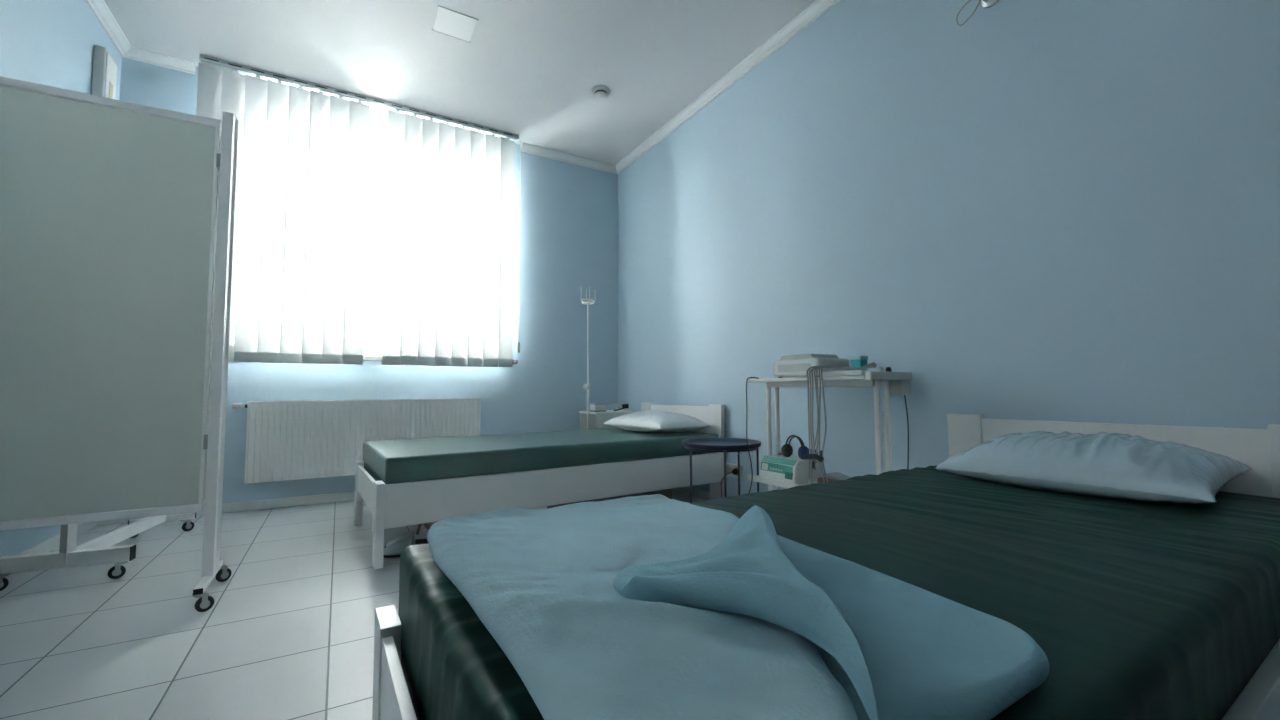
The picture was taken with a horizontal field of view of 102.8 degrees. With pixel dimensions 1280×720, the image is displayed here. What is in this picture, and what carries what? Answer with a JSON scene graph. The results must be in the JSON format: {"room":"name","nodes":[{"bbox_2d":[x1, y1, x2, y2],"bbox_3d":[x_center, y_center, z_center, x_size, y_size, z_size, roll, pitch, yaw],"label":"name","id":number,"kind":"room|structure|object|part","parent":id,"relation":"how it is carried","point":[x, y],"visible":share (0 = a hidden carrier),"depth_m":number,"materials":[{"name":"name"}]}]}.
{"room":"hospital room","nodes":[
{"label":"hospital room","id":0,"kind":"room"},
{"bbox_2d":[0,0,121,556],"bbox_3d":[-1.191,-0.690,-0.494,0.200,2.850,8.680,2,-4,-30],"label":"wall","id":1,"kind":"structure","parent":0,"point":[44,42],"depth_m":2.35,"materials":[{"name":"blue paint"}]},
{"bbox_2d":[18,522,96,554],"bbox_3d":[-1.059,0.702,-0.581,0.012,0.060,8.148,2,-4,-30],"label":"baseboard","id":2,"kind":"structure","parent":1,"relation":"attached to","point":[46,546],"depth_m":2.47,"materials":[{"name":"white paint"}]},
{"bbox_2d":[91,45,116,98],"bbox_3d":[-2.965,-1.330,2.818,0.054,0.740,0.170,2,-4,-30],"label":"wall lamp","id":3,"kind":"object","parent":1,"relation":"attached to","point":[104,74],"visible":0.47,"depth_m":2.77,"materials":[{"name":"white plastic"}]},
{"bbox_2d":[85,0,130,56],"bbox_3d":[-1.058,-2.085,-0.399,0.055,0.055,8.160,2,-4,-30],"label":"trim","id":4,"kind":"structure","parent":1,"relation":"attached to","point":[99,8],"depth_m":2.86,"materials":[{"name":"white paint"}]},
{"bbox_2d":[0,490,702,719],"bbox_3d":[0.371,0.854,0.327,3.805,0.150,8.680,2,-4,-30],"label":"floor","id":5,"kind":"structure","parent":0,"point":[289,635],"depth_m":1.67,"materials":[{"name":"tile"}]},
{"bbox_2d":[0,76,237,611],"bbox_3d":[-2.180,-0.019,2.237,0.778,1.845,1.424,2,-4,-30],"label":"folding screen","id":6,"kind":"object","parent":5,"relation":"on","point":[117,216],"visible":1,"depth_m":1.80,"materials":[{"name":"cloth"},{"name":"white painted metal"},{"name":"black rubber"}]},
{"bbox_3d":[-2.299,-0.069,2.097,0.034,1.760,0.034,-1,-3,5],"label":"post","id":7,"kind":"part","parent":6,"relation":"part of","materials":[{"name":"white metal"}]},
{"bbox_3d":[-1.600,-0.082,1.940,0.034,1.760,0.034,2,-4,-30],"label":"post","id":8,"kind":"part","parent":6,"relation":"part of","materials":[{"name":"white metal"}]},
{"bbox_3d":[-1.614,-0.080,1.978,0.026,1.760,0.026,-1,-3,8],"label":"post","id":9,"kind":"part","parent":6,"relation":"part of","materials":[{"name":"white metal"}]},
{"bbox_2d":[383,538,412,557],"bbox_3d":[-1.084,0.874,2.398,0.249,0.071,0.092,1,-4,-18],"label":"slipper","id":10,"kind":"object","parent":5,"relation":"on","point":[394,550],"visible":0.66,"depth_m":2.35,"materials":[{"name":"grey fabric"}]},
{"bbox_2d":[384,530,427,547],"bbox_3d":[-1.129,0.882,2.534,0.249,0.071,0.092,1,-4,-26],"label":"slipper","id":11,"kind":"object","parent":5,"relation":"on","point":[410,534],"visible":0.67,"depth_m":2.50,"materials":[{"name":"grey fabric"}]},
{"bbox_2d":[416,521,437,534],"bbox_3d":[-1.034,0.843,2.740,0.330,0.173,0.286,2,-4,-30],"label":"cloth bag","id":12,"kind":"object","parent":5,"relation":"on","point":[426,525],"visible":0.04,"depth_m":2.61,"materials":[{"name":"grey fabric"}]},
{"bbox_2d":[354,402,724,568],"bbox_3d":[-0.549,0.621,3.162,2.050,0.662,0.930,2,-4,-34],"label":"bed","id":13,"kind":"object","parent":5,"relation":"on","point":[419,502],"visible":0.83,"depth_m":2.65,"materials":[{"name":"white paint"}]},
{"bbox_3d":[-1.616,0.764,2.934,0.034,0.360,0.100,2,-4,-34],"label":"foot post","id":14,"kind":"part","parent":13,"relation":"part of","materials":[{"name":"white paint"}]},
{"bbox_3d":[-1.389,0.674,2.591,0.017,0.194,0.730,2,-4,-34],"label":"foot rail","id":15,"kind":"part","parent":13,"relation":"part of","materials":[{"name":"white paint"}]},
{"bbox_3d":[-1.152,0.721,2.247,0.034,0.360,0.100,2,-4,-34],"label":"foot post","id":16,"kind":"part","parent":13,"relation":"part of","materials":[{"name":"white paint"}]},
{"bbox_2d":[362,428,718,484],"bbox_3d":[-0.554,0.565,3.163,1.971,0.177,0.918,2,-4,-34],"label":"mattress","id":17,"kind":"object","parent":13,"relation":"on","point":[435,458],"visible":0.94,"depth_m":2.72,"materials":[{"name":"green fabric"}]},
{"bbox_2d":[603,410,710,432],"bbox_3d":[0.107,0.426,3.556,0.440,0.148,0.660,2,-4,-36],"label":"pillow","id":18,"kind":"object","parent":17,"relation":"on","point":[651,421],"visible":1,"depth_m":3.37,"materials":[{"name":"white fabric"}]},
{"bbox_3d":[-0.296,0.670,2.784,1.982,0.187,0.022,2,-4,-34],"label":"rail","id":19,"kind":"part","parent":13,"relation":"part of","materials":[{"name":"white paint"}]},
{"bbox_3d":[0.060,0.671,4.060,0.035,0.662,0.120,2,-4,-34],"label":"head post","id":20,"kind":"part","parent":13,"relation":"part of","materials":[{"name":"white paint"}]},
{"bbox_3d":[0.286,0.557,3.731,0.018,0.448,0.690,2,-4,-34],"label":"headboard","id":21,"kind":"part","parent":13,"relation":"part of","materials":[{"name":"white paint"}]},
{"bbox_3d":[0.513,0.629,3.390,0.035,0.662,0.120,2,-4,-34],"label":"head post","id":22,"kind":"part","parent":13,"relation":"part of","materials":[{"name":"white paint"}]},
{"bbox_2d":[581,287,595,428],"bbox_3d":[-0.395,0.213,4.013,0.294,1.575,0.411,-3,-5,42],"label":"stand","id":23,"kind":"object","parent":5,"relation":"on","point":[587,301],"visible":0.6,"depth_m":4.01,"materials":[{"name":"white metal"}]},
{"bbox_2d":[579,410,632,429],"bbox_3d":[-0.304,0.728,4.339,0.381,0.585,0.343,2,-4,-30],"label":"base cabinet","id":24,"kind":"object","parent":5,"relation":"on","point":[596,419],"visible":0.14,"depth_m":4.25,"materials":[{"name":"white paint"}]},
{"bbox_2d":[589,403,605,411],"bbox_3d":[-0.355,0.397,4.285,0.108,0.068,0.108,2,-4,-30],"label":"instrument case","id":25,"kind":"object","parent":24,"relation":"on","point":[594,407],"visible":1,"depth_m":4.25,"materials":[{"name":"white plastic"}]},
{"bbox_3d":[-0.355,0.370,4.287,0.096,0.013,0.096,2,-4,-30],"label":"lid","id":26,"kind":"part","parent":25,"relation":"part of","materials":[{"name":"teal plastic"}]},
{"bbox_2d":[605,403,628,410],"bbox_3d":[-0.194,0.395,4.305,0.201,0.071,0.068,0,-3,-9],"label":"tubing","id":27,"kind":"object","parent":24,"relation":"on","point":[624,406],"visible":1,"depth_m":4.31,"materials":[{"name":"white plastic"}]},
{"bbox_2d":[547,489,671,508],"bbox_3d":[-0.186,0.847,3.242,0.740,0.213,0.360,2,-4,-34],"label":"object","id":28,"kind":"structure","parent":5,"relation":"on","point":[667,492],"depth_m":3.14,"materials":[{"name":"white"}]},
{"bbox_2d":[681,438,760,502],"bbox_3d":[0.450,0.688,2.818,0.438,0.476,0.438,2,-4,-30],"label":"side table","id":29,"kind":"object","parent":5,"relation":"on","point":[738,445],"visible":0.77,"depth_m":2.74,"materials":[{"name":"blue paint"}]},
{"bbox_3d":[0.274,0.700,2.729,0.011,0.445,0.011,0,-3,-8],"label":"leg","id":30,"kind":"part","parent":29,"relation":"part of","materials":[{"name":"blue paint"}]},
{"bbox_2d":[681,438,760,450],"bbox_3d":[0.449,0.464,2.831,0.438,0.027,0.438,2,-4,-30],"label":"table top","id":31,"kind":"object","parent":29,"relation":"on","point":[696,444],"depth_m":2.83,"materials":[{"name":"blue paint"}]},
{"bbox_3d":[0.438,0.692,2.621,0.011,0.445,0.011,-3,-4,37],"label":"leg","id":32,"kind":"part","parent":29,"relation":"part of","materials":[{"name":"blue paint"}]},
{"bbox_3d":[0.576,0.712,2.969,0.011,0.445,0.011,-3,-4,37],"label":"leg","id":33,"kind":"part","parent":29,"relation":"part of","materials":[{"name":"blue paint"}]},
{"bbox_3d":[0.644,0.701,2.784,0.011,0.445,0.011,0,-3,-8],"label":"leg","id":34,"kind":"part","parent":29,"relation":"part of","materials":[{"name":"blue paint"}]},
{"bbox_2d":[372,413,1279,719],"bbox_3d":[0.625,0.492,1.090,2.050,0.662,0.930,2,-4,-32],"label":"bed","id":35,"kind":"object","parent":5,"relation":"on","point":[394,698],"visible":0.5,"depth_m":1.34,"materials":[{"name":"white paint"}]},
{"bbox_3d":[-0.449,0.637,0.901,0.034,0.360,0.100,2,-4,-32],"label":"foot post","id":36,"kind":"part","parent":35,"relation":"part of","materials":[{"name":"white paint"}]},
{"bbox_3d":[-0.235,0.547,0.550,0.017,0.194,0.730,2,-4,-32],"label":"foot rail","id":37,"kind":"part","parent":35,"relation":"part of","materials":[{"name":"white paint"}]},
{"bbox_3d":[0.625,0.538,1.087,1.977,0.024,0.878,2,-4,-32],"label":"board","id":38,"kind":"part","parent":35,"relation":"part of","materials":[{"name":"grey"}]},
{"bbox_2d":[398,465,1279,719],"bbox_3d":[0.618,0.432,1.093,1.973,0.186,0.888,2,-4,-32],"label":"mattress","id":39,"kind":"object","parent":35,"relation":"on","point":[1136,610],"visible":0.6,"depth_m":0.78,"materials":[{"name":"green fabric"}]},
{"bbox_2d":[427,494,1048,719],"bbox_3d":[0.056,0.273,0.703,0.571,0.102,0.777,2,-4,-30],"label":"blanket","id":40,"kind":"object","parent":39,"relation":"on","point":[657,606],"visible":1,"depth_m":0.48,"materials":[{"name":"blue fabric"}]},
{"bbox_2d":[936,431,1251,503],"bbox_3d":[1.264,0.288,1.469,0.449,0.163,0.590,2,-4,-33],"label":"pillow","id":41,"kind":"object","parent":39,"relation":"on","point":[1103,464],"visible":0.99,"depth_m":1.32,"materials":[{"name":"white fabric"}]},
{"bbox_3d":[1.266,0.540,1.965,0.035,0.662,0.120,2,-4,-32],"label":"head post","id":42,"kind":"part","parent":35,"relation":"part of","materials":[{"name":"white paint"}]},
{"bbox_3d":[1.480,0.426,1.628,0.018,0.448,0.690,2,-4,-32],"label":"headboard","id":43,"kind":"part","parent":35,"relation":"part of","materials":[{"name":"white paint"}]},
{"bbox_3d":[0.864,0.540,0.703,1.982,0.187,0.022,2,-4,-32],"label":"rail","id":44,"kind":"part","parent":35,"relation":"part of","materials":[{"name":"white paint"}]},
{"bbox_3d":[1.694,0.497,1.279,0.035,0.662,0.120,2,-4,-32],"label":"head post","id":45,"kind":"part","parent":35,"relation":"part of","materials":[{"name":"white paint"}]},
{"bbox_2d":[748,367,911,490],"bbox_3d":[0.853,0.472,2.377,0.282,0.852,0.720,2,-4,-30],"label":"trolley","id":46,"kind":"object","parent":5,"relation":"on","point":[893,383],"visible":0.56,"depth_m":2.16,"materials":[{"name":"white metal"}]},
{"bbox_2d":[746,377,758,492],"bbox_3d":[0.560,0.505,2.709,0.059,0.822,0.299,0,-3,-6],"label":"power cable","id":47,"kind":"object","parent":46,"relation":"hanging from","point":[749,377],"visible":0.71,"depth_m":2.60,"materials":[{"name":"grey plastic"}]},
{"bbox_3d":[0.667,0.483,2.627,0.024,0.742,0.024,2,-4,-30],"label":"leg","id":48,"kind":"part","parent":46,"relation":"part of","materials":[{"name":"white metal"}]},
{"bbox_3d":[0.722,0.485,2.671,0.024,0.742,0.024,2,-4,-30],"label":"leg","id":49,"kind":"part","parent":46,"relation":"part of","materials":[{"name":"white metal"}]},
{"bbox_2d":[748,474,817,488],"bbox_3d":[0.846,0.584,2.383,0.282,0.030,0.690,2,-4,-30],"label":"shelf","id":50,"kind":"object","parent":46,"relation":"attached to","point":[756,478],"depth_m":2.45,"materials":[{"name":"white metal"}]},
{"bbox_2d":[759,455,820,482],"bbox_3d":[0.740,0.532,2.521,0.189,0.106,0.241,2,-4,-30],"label":"medical device","id":51,"kind":"object","parent":46,"relation":"on","point":[793,469],"visible":0.8,"depth_m":2.45,"materials":[{"name":"white plastic"}]},
{"bbox_3d":[0.623,0.531,2.546,0.007,0.032,0.040,2,-4,-30],"label":"label plate","id":52,"kind":"part","parent":51,"relation":"part of","materials":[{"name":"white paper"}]},
{"bbox_3d":[0.658,0.563,2.477,0.005,0.025,0.220,2,-4,-30],"label":"panel","id":53,"kind":"part","parent":51,"relation":"part of","materials":[{"name":"white paint"}]},
{"bbox_3d":[0.662,0.526,2.482,0.007,0.040,0.210,2,-4,-30],"label":"panel","id":54,"kind":"part","parent":51,"relation":"part of","materials":[{"name":"teal plastic"}]},
{"bbox_3d":[0.676,0.491,2.490,0.024,0.026,0.215,2,-4,-30],"label":"bevel panel","id":55,"kind":"part","parent":51,"relation":"part of","materials":[{"name":"teal plastic"}]},
{"bbox_2d":[778,435,817,459],"bbox_3d":[0.752,0.421,2.495,0.081,0.115,0.259,2,-4,-30],"label":"headphones","id":56,"kind":"object","parent":51,"relation":"on","point":[786,450],"visible":0.94,"depth_m":2.49,"materials":[{"name":"black plastic"}]},
{"bbox_2d":[781,444,792,456],"bbox_3d":[0.728,0.447,2.521,0.066,0.066,0.034,2,-4,-30],"label":"ear cup","id":57,"kind":"object","parent":56,"relation":"on","point":[786,450],"depth_m":2.51,"materials":[{"name":"black plastic"}]},
{"bbox_2d":[798,446,808,459],"bbox_3d":[0.779,0.442,2.433,0.066,0.066,0.034,2,-4,-30],"label":"ear cup","id":58,"kind":"object","parent":56,"relation":"on","point":[802,450],"depth_m":2.42,"materials":[{"name":"blue plastic"}]},
{"bbox_2d":[748,375,864,381],"bbox_3d":[0.847,0.091,2.409,0.280,0.016,0.680,2,-4,-30],"label":"shelf","id":59,"kind":"object","parent":46,"relation":"attached to","point":[860,378],"depth_m":2.29,"materials":[{"name":"white metal"}]},
{"bbox_2d":[773,354,848,377],"bbox_3d":[0.818,0.032,2.454,0.226,0.110,0.280,2,-4,-30],"label":"medical device","id":60,"kind":"object","parent":46,"relation":"on","point":[790,365],"visible":0.68,"depth_m":2.38,"materials":[{"name":"white plastic"}]},
{"bbox_3d":[0.722,0.036,2.397,0.002,0.035,0.200,2,-4,-30],"label":"panel","id":61,"kind":"part","parent":60,"relation":"part of","materials":[{"name":"white plastic"}]},
{"bbox_3d":[0.816,-0.010,2.467,0.180,0.025,0.217,2,-4,-30],"label":"raised lid","id":62,"kind":"part","parent":60,"relation":"part of","materials":[{"name":"grey plastic"}]},
{"bbox_3d":[0.854,0.113,2.406,0.100,0.028,0.610,2,-4,-30],"label":"cross rail","id":63,"kind":"part","parent":46,"relation":"part of","materials":[{"name":"white metal"}]},
{"bbox_2d":[818,472,850,482],"bbox_3d":[0.945,0.551,2.318,0.139,0.048,0.227,2,-4,-30],"label":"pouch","id":64,"kind":"object","parent":46,"relation":"on","point":[835,476],"visible":0.44,"depth_m":2.36,"materials":[{"name":"grey plastic"}]},
{"bbox_2d":[804,362,876,484],"bbox_3d":[0.853,0.300,2.180,0.303,0.575,0.102,-2,-4,21],"label":"lead","id":65,"kind":"object","parent":46,"relation":"hanging from","point":[815,458],"visible":0.95,"depth_m":2.21,"materials":[{"name":"grey"}]},
{"bbox_2d":[820,370,891,376],"bbox_3d":[0.931,0.058,2.205,0.202,0.022,0.210,2,-4,-30],"label":"tray","id":66,"kind":"object","parent":46,"relation":"on","point":[847,372],"visible":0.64,"depth_m":2.13,"materials":[{"name":"white plastic"}]},
{"bbox_2d":[850,356,867,369],"bbox_3d":[1.000,0.029,2.328,0.058,0.095,0.058,2,-4,-30],"label":"plastic cup","id":67,"kind":"object","parent":46,"relation":"on","point":[856,361],"visible":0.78,"depth_m":2.31,"materials":[{"name":"teal plastic"}]},
{"bbox_3d":[1.000,-0.009,2.331,0.058,0.017,0.058,2,-4,-30],"label":"lid","id":68,"kind":"part","parent":67,"relation":"part of","materials":[{"name":"teal plastic"}]},
{"bbox_3d":[0.988,0.450,2.109,0.024,0.742,0.024,2,-4,-30],"label":"leg","id":69,"kind":"part","parent":46,"relation":"part of","materials":[{"name":"white metal"}]},
{"bbox_3d":[1.044,0.452,2.142,0.024,0.742,0.024,2,-4,-30],"label":"leg","id":70,"kind":"part","parent":46,"relation":"part of","materials":[{"name":"white metal"}]},
{"bbox_3d":[1.027,0.066,2.103,0.280,0.035,0.028,2,-4,-30],"label":"handle","id":71,"kind":"part","parent":46,"relation":"part of","materials":[{"name":"white"}]},
{"bbox_2d":[904,395,908,468],"bbox_3d":[1.133,0.516,2.204,0.039,0.733,0.139,0,-3,-4],"label":"power cable","id":72,"kind":"object","parent":46,"relation":"hanging from","point":[904,395],"visible":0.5,"depth_m":2.19,"materials":[{"name":"grey plastic"}]},
{"bbox_2d":[119,46,617,503],"bbox_3d":[-1.738,-0.420,3.991,3.405,2.850,0.375,2,-4,-30],"label":"wall","id":73,"kind":"structure","parent":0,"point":[566,214],"depth_m":4.31,"materials":[{"name":"blue paint"}]},
{"bbox_2d":[97,491,354,525],"bbox_3d":[-1.661,0.965,3.789,3.405,0.060,0.012,2,-4,-30],"label":"baseboard","id":74,"kind":"structure","parent":73,"relation":"attached to","point":[345,496],"depth_m":3.36,"materials":[{"name":"white paint"}]},
{"bbox_2d":[232,398,480,483],"bbox_3d":[-1.924,0.541,3.618,1.534,0.518,0.084,2,-4,-30],"label":"radiator","id":75,"kind":"object","parent":73,"relation":"attached to","point":[307,439],"visible":0.85,"depth_m":3.47,"materials":[{"name":"white metal"}]},
{"bbox_2d":[249,398,479,403],"bbox_3d":[-1.885,0.291,3.642,1.447,0.015,0.052,2,-4,-30],"label":"grille","id":76,"kind":"object","parent":75,"relation":"attached to","point":[474,400],"depth_m":3.65,"materials":[{"name":"white metal"}]},
{"bbox_2d":[196,54,520,366],"bbox_3d":[-1.853,-0.915,3.636,2.049,1.902,0.058,2,-4,-30],"label":"vertical blind","id":77,"kind":"object","parent":73,"relation":"attached to","point":[299,260],"visible":0.95,"depth_m":3.56,"materials":[{"name":"white fabric"}]},
{"bbox_3d":[-1.870,-1.847,3.686,2.005,0.036,0.052,2,-4,-30],"label":"head rail","id":78,"kind":"part","parent":77,"relation":"part of","materials":[{"name":"silver metal"}]},
{"bbox_3d":[-0.976,-0.976,4.146,0.004,1.670,0.003,2,-4,-30],"label":"control cord","id":79,"kind":"part","parent":77,"relation":"part of","materials":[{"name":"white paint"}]},
{"bbox_2d":[363,128,517,363],"bbox_3d":[-1.901,-0.884,3.878,1.915,1.795,0.255,2,-4,-30],"label":"window","id":80,"kind":"structure","parent":73,"relation":"attached to","point":[377,138],"depth_m":3.92,"materials":[{"name":"white glass"}]},
{"bbox_3d":[-1.949,-0.894,3.961,1.835,1.765,0.064,2,-4,-30],"label":"frame","id":81,"kind":"part","parent":80,"relation":"part of","materials":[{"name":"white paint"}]},
{"bbox_3d":[-1.881,-0.005,3.800,1.915,0.030,0.195,2,-4,-30],"label":"sill","id":82,"kind":"part","parent":80,"relation":"part of","materials":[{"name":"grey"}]},
{"bbox_2d":[104,0,815,164],"bbox_3d":[0.356,-2.140,0.506,3.805,0.150,8.680,2,-4,-30],"label":"ceiling","id":83,"kind":"structure","parent":0,"point":[528,69],"depth_m":3.13,"materials":[{"name":"white paint"}]},
{"bbox_2d":[432,5,478,42],"bbox_3d":[-1.056,-1.913,2.913,0.216,0.004,0.216,2,-4,-30],"label":"ceiling hatch","id":84,"kind":"object","parent":83,"relation":"attached to","point":[449,22],"visible":1,"depth_m":2.91,"materials":[{"name":"white plastic"}]},
{"bbox_2d":[591,85,609,100],"bbox_3d":[-0.272,-1.852,3.557,0.132,0.056,0.132,2,-4,-30],"label":"smoke detector","id":85,"kind":"object","parent":83,"relation":"attached to","point":[600,92],"visible":1,"depth_m":3.53,"materials":[{"name":"white plastic"}]},
{"bbox_2d":[618,0,1279,496],"bbox_3d":[1.918,-0.597,1.327,0.200,2.850,8.680,2,-4,-30],"label":"wall","id":86,"kind":"structure","parent":0,"point":[1042,210],"depth_m":2.10,"materials":[{"name":"blue paint"}]},
{"bbox_2d":[672,486,709,499],"bbox_3d":[1.867,0.790,1.134,0.012,0.060,8.148,2,-4,-30],"label":"baseboard","id":87,"kind":"structure","parent":86,"relation":"attached to","point":[698,493],"depth_m":3.63,"materials":[{"name":"white paint"}]},
{"bbox_2d":[615,0,839,173],"bbox_3d":[1.832,-1.998,1.294,0.055,0.055,8.160,2,-4,-30],"label":"trim","id":88,"kind":"structure","parent":86,"relation":"attached to","point":[817,8],"depth_m":3.33,"materials":[{"name":"white paint"}]},
{"bbox_2d":[721,468,737,497],"bbox_3d":[0.568,0.817,3.227,0.112,0.252,0.042,1,-4,-22],"label":"plug","id":89,"kind":"object","parent":86,"relation":"attached to","point":[734,471],"visible":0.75,"depth_m":3.23,"materials":[{"name":"black plastic"}]},
{"bbox_2d":[726,463,742,478],"bbox_3d":[0.602,0.714,3.295,0.014,0.084,0.170,2,-4,-30],"label":"wall socket","id":90,"kind":"object","parent":86,"relation":"attached to","point":[729,467],"visible":0.6,"depth_m":3.29,"materials":[{"name":"white paint"}]},
{"bbox_2d":[726,465,730,474],"bbox_3d":[0.575,0.716,3.328,0.003,0.060,0.060,2,-4,-30],"label":"outlet","id":91,"kind":"object","parent":90,"relation":"attached to","point":[728,467],"depth_m":3.33,"materials":[{"name":"white plastic"}]},
{"bbox_2d":[956,0,998,25],"bbox_3d":[1.370,-1.432,2.002,0.106,0.178,0.201,2,-4,-30],"label":"wall lamp","id":92,"kind":"object","parent":86,"relation":"attached to","point":[984,3],"visible":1,"depth_m":2.04,"materials":[{"name":"silver metal"}]}
]}

